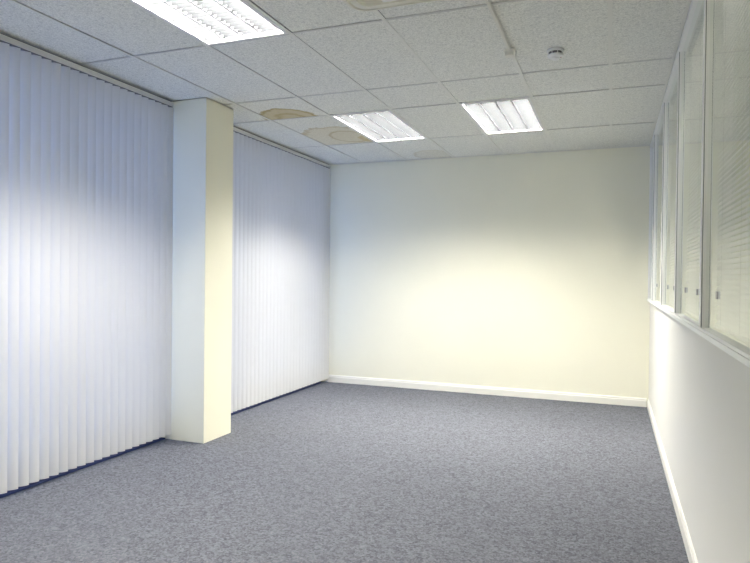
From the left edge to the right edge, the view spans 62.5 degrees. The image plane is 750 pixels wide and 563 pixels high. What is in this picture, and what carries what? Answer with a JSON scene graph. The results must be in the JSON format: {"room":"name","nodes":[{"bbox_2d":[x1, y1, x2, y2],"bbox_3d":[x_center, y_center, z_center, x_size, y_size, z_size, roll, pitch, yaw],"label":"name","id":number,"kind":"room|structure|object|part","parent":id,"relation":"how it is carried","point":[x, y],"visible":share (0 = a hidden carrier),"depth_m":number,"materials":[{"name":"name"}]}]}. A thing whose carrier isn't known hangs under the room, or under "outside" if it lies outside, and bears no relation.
{"room":"empty office room","nodes":[
{"label":"empty office room","id":0,"kind":"room"},
{"bbox_2d":[131,54,229,107],"bbox_3d":[-2.519,-0.299,3.755,0.200,3.300,9.612,1,1,21],"label":"wall","id":1,"kind":"structure","parent":0,"point":[131,54],"depth_m":5.75,"materials":[{"name":"beige paint"}]},
{"bbox_2d":[0,437,164,497],"bbox_3d":[-2.376,1.294,3.824,0.062,0.115,3.125,1,1,21],"label":"trim","id":2,"kind":"structure","parent":1,"relation":"attached to","point":[69,471],"depth_m":4.40,"materials":[{"name":"blue"}]},
{"bbox_2d":[231,382,320,414],"bbox_3d":[-1.204,1.276,6.882,0.062,0.115,2.625,1,1,21],"label":"trim","id":3,"kind":"structure","parent":1,"relation":"attached to","point":[310,385],"depth_m":6.99,"materials":[{"name":"blue"}]},
{"bbox_2d":[163,98,233,443],"bbox_3d":[-1.543,-0.089,5.383,0.438,2.868,0.393,1,1,21],"label":"wall column","id":4,"kind":"structure","parent":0,"point":[203,127],"depth_m":5.20,"materials":[{"name":"beige paint"}]},
{"bbox_2d":[0,381,688,562],"bbox_3d":[0.132,1.465,2.749,5.920,0.150,9.852,1,1,21],"label":"floor","id":5,"kind":"structure","parent":0,"point":[323,472],"depth_m":4.02,"materials":[{"name":"grey carpet"}]},
{"bbox_2d":[0,0,691,163],"bbox_3d":[-0.557,-1.497,2.996,3.974,0.022,9.612,1,1,21],"label":"ceiling","id":6,"kind":"structure","parent":0,"point":[605,90],"depth_m":4.25,"materials":[{"name":"tile"}]},
{"bbox_2d":[0,33,173,493],"bbox_3d":[-2.286,-0.105,3.790,0.060,2.816,3.082,1,1,21],"label":"vertical blind","id":7,"kind":"object","parent":6,"relation":"hanging from","point":[86,154],"visible":1,"depth_m":4.32,"materials":[{"name":"white fabric"}]},
{"bbox_2d":[130,0,287,45],"bbox_3d":[-1.002,-1.547,3.274,0.578,0.110,1.178,1,1,21],"label":"recessed light","id":8,"kind":"object","parent":6,"relation":"in","point":[211,22],"visible":1,"depth_m":3.54,"materials":[{"name":"white"}]},
{"bbox_2d":[231,126,330,412],"bbox_3d":[-1.101,-0.123,6.880,0.060,2.816,2.690,1,1,21],"label":"vertical blind","id":9,"kind":"object","parent":6,"relation":"hanging from","point":[282,194],"visible":0.82,"depth_m":6.86,"materials":[{"name":"white fabric"}]},
{"bbox_2d":[330,107,426,141],"bbox_3d":[0.072,-1.563,6.075,0.578,0.110,1.178,1,1,21],"label":"recessed light","id":10,"kind":"object","parent":6,"relation":"in","point":[378,126],"visible":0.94,"depth_m":6.03,"materials":[{"name":"white"}]},
{"bbox_2d":[342,0,438,10],"bbox_3d":[0.160,-1.457,2.763,0.950,0.036,0.950,1,1,21],"label":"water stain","id":11,"kind":"object","parent":6,"relation":"attached to","point":[360,5],"visible":1,"depth_m":3.23,"materials":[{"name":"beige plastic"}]},
{"bbox_2d":[485,0,509,49],"bbox_3d":[0.699,-1.471,3.523,0.018,0.012,0.850,1,1,21],"label":"cable trunking","id":12,"kind":"object","parent":6,"relation":"attached to","point":[488,3],"visible":1,"depth_m":3.51,"materials":[{"name":"beige plastic"}]},
{"bbox_2d":[460,96,543,133],"bbox_3d":[1.192,-1.547,5.646,0.578,0.110,1.178,1,1,21],"label":"recessed light","id":13,"kind":"object","parent":6,"relation":"in","point":[509,115],"visible":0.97,"depth_m":5.59,"materials":[{"name":"white metal"}]},
{"bbox_2d":[504,48,514,57],"bbox_3d":[0.862,-1.459,3.950,0.062,0.042,0.062,1,1,21],"label":"junction box","id":14,"kind":"object","parent":6,"relation":"attached to","point":[510,53],"visible":1,"depth_m":3.93,"materials":[{"name":"beige plastic"}]},
{"bbox_3d":[0.862,-1.447,3.950,0.058,0.018,0.058,1,1,21],"label":"lid","id":15,"kind":"part","parent":14,"relation":"part of","materials":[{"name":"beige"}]},
{"bbox_2d":[547,47,563,60],"bbox_3d":[1.153,-1.448,3.950,0.108,0.062,0.108,1,1,21],"label":"smoke detector","id":16,"kind":"object","parent":6,"relation":"attached to","point":[555,53],"visible":1,"depth_m":3.92,"materials":[{"name":"white plastic"}]},
{"bbox_2d":[548,50,562,53],"bbox_3d":[1.153,-1.456,3.950,0.088,0.015,0.088,1,1,21],"label":"vent","id":17,"kind":"object","parent":16,"relation":"attached to","point":[549,51],"depth_m":3.91,"materials":[{"name":"grey plastic"}]},
{"bbox_2d":[284,10,461,114],"bbox_3d":[0.114,-1.960,2.736,5.800,0.100,9.612,1,1,21],"label":"ceiling slab","id":18,"kind":"structure","parent":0,"point":[378,10],"depth_m":5.38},
{"bbox_2d":[323,135,749,406],"bbox_3d":[1.893,-0.286,7.275,5.920,3.300,0.120,1,1,21],"label":"wall","id":19,"kind":"structure","parent":0,"point":[529,271],"depth_m":7.37,"materials":[{"name":"beige paint"}]},
{"bbox_2d":[327,375,645,406],"bbox_3d":[1.175,1.306,7.486,3.874,0.095,0.018,1,1,21],"label":"baseboard","id":20,"kind":"structure","parent":19,"relation":"attached to","point":[526,393],"depth_m":7.38,"materials":[{"name":"white"}]},
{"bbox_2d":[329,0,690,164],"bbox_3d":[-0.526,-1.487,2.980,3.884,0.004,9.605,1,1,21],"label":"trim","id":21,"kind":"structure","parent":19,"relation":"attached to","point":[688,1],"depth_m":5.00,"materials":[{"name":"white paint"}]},
{"bbox_2d":[648,148,651,297],"bbox_3d":[3.059,-0.636,6.735,0.133,1.637,0.049,1,1,21],"label":"trim","id":22,"kind":"structure","parent":19,"relation":"attached to","point":[650,183],"depth_m":6.73,"materials":[{"name":"white"}]},
{"bbox_2d":[650,0,697,147],"bbox_3d":[1.355,-1.442,2.263,0.137,0.026,9.612,1,1,21],"label":"trim","id":23,"kind":"structure","parent":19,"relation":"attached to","point":[693,5],"depth_m":4.02,"materials":[{"name":"white"}]},
{"bbox_2d":[648,303,749,562],"bbox_3d":[1.343,0.826,2.281,0.110,1.165,9.612,1,1,21],"label":"wall","id":24,"kind":"structure","parent":0,"point":[699,393],"depth_m":2.74,"materials":[{"name":"beige paint"}]},
{"bbox_2d":[650,135,655,299],"bbox_3d":[2.930,-0.634,6.403,0.130,1.637,0.662,1,1,21],"label":"window","id":25,"kind":"structure","parent":24,"relation":"in","point":[654,144],"depth_m":6.12,"materials":[{"name":"white"}]},
{"bbox_3d":[2.897,-0.635,6.439,0.001,1.637,0.617,1,1,21],"label":"glass pane","id":26,"kind":"part","parent":25,"relation":"part of","materials":[{"name":"glass"}]},
{"bbox_2d":[654,102,665,304],"bbox_3d":[2.597,-0.629,5.533,0.130,1.637,1.200,1,1,21],"label":"window","id":27,"kind":"structure","parent":24,"relation":"in","point":[661,133],"depth_m":5.46,"materials":[{"name":"white"}]},
{"bbox_3d":[2.564,-0.629,5.570,0.001,1.637,1.155,1,1,21],"label":"glass pane","id":28,"kind":"part","parent":27,"relation":"part of","materials":[{"name":"glass"}]},
{"bbox_3d":[2.390,-0.626,4.994,0.130,1.637,0.044,1,1,21],"label":"post","id":29,"kind":"part","parent":27,"relation":"part of","materials":[{"name":"white"}]},
{"bbox_2d":[647,399,697,562],"bbox_3d":[1.276,1.360,2.300,0.014,0.095,9.592,1,1,21],"label":"baseboard","id":30,"kind":"structure","parent":24,"relation":"attached to","point":[690,551],"depth_m":3.81,"materials":[{"name":"white"}]},
{"bbox_2d":[663,51,681,312],"bbox_3d":[2.168,-0.622,4.413,0.130,1.637,1.200,1,1,21],"label":"window","id":31,"kind":"structure","parent":24,"relation":"in","point":[674,101],"depth_m":4.32,"materials":[{"name":"white"}]},
{"bbox_3d":[1.961,-0.619,3.873,0.130,1.637,0.044,1,1,21],"label":"post","id":32,"kind":"part","parent":31,"relation":"part of","materials":[{"name":"white"}]},
{"bbox_2d":[647,298,749,367],"bbox_3d":[1.337,0.226,2.280,0.137,0.034,9.612,1,1,21],"label":"trim","id":33,"kind":"structure","parent":24,"relation":"on","point":[735,347],"depth_m":2.34,"materials":[{"name":"white"}]},
{"bbox_2d":[678,0,738,327],"bbox_3d":[1.738,-0.616,3.292,0.130,1.637,1.200,1,1,21],"label":"window","id":34,"kind":"structure","parent":24,"relation":"in","point":[696,50],"depth_m":2.96,"materials":[{"name":"white"}]},
{"bbox_3d":[1.704,-0.616,3.329,0.001,1.637,1.155,1,1,21],"label":"glass pane","id":35,"kind":"part","parent":34,"relation":"part of","materials":[{"name":"glass"}]},
{"bbox_3d":[1.531,-0.612,2.753,0.130,1.637,0.044,1,1,21],"label":"post","id":36,"kind":"part","parent":34,"relation":"part of","materials":[{"name":"white"}]},
{"bbox_2d":[715,0,749,343],"bbox_3d":[1.317,-0.609,2.191,0.028,1.630,1.120,1,1,21],"label":"blind","id":37,"kind":"object","parent":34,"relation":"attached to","point":[733,307],"visible":0.98,"depth_m":2.37,"materials":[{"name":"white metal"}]},
{"bbox_3d":[1.307,-0.601,2.194,0.001,1.594,0.822,1,1,21],"label":"ladder cord","id":38,"kind":"part","parent":37,"relation":"part of","materials":[{"name":"white fabric"}]},
{"bbox_3d":[1.308,0.201,2.199,0.022,0.010,1.116,1,1,21],"label":"rail","id":39,"kind":"part","parent":37,"relation":"part of","materials":[{"name":"white metal"}]},
{"bbox_2d":[705,0,721,328],"bbox_3d":[1.308,-0.609,2.172,0.130,1.637,1.200,1,1,21],"label":"window","id":40,"kind":"structure","parent":24,"relation":"in","point":[715,5],"depth_m":2.67,"materials":[{"name":"white"}]},
{"bbox_2d":[736,0,749,140],"bbox_3d":[2.119,-1.459,1.970,1.495,0.020,9.612,1,1,21],"label":"blind","id":41,"kind":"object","parent":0,"point":[748,53],"depth_m":4.66,"materials":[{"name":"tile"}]}
]}

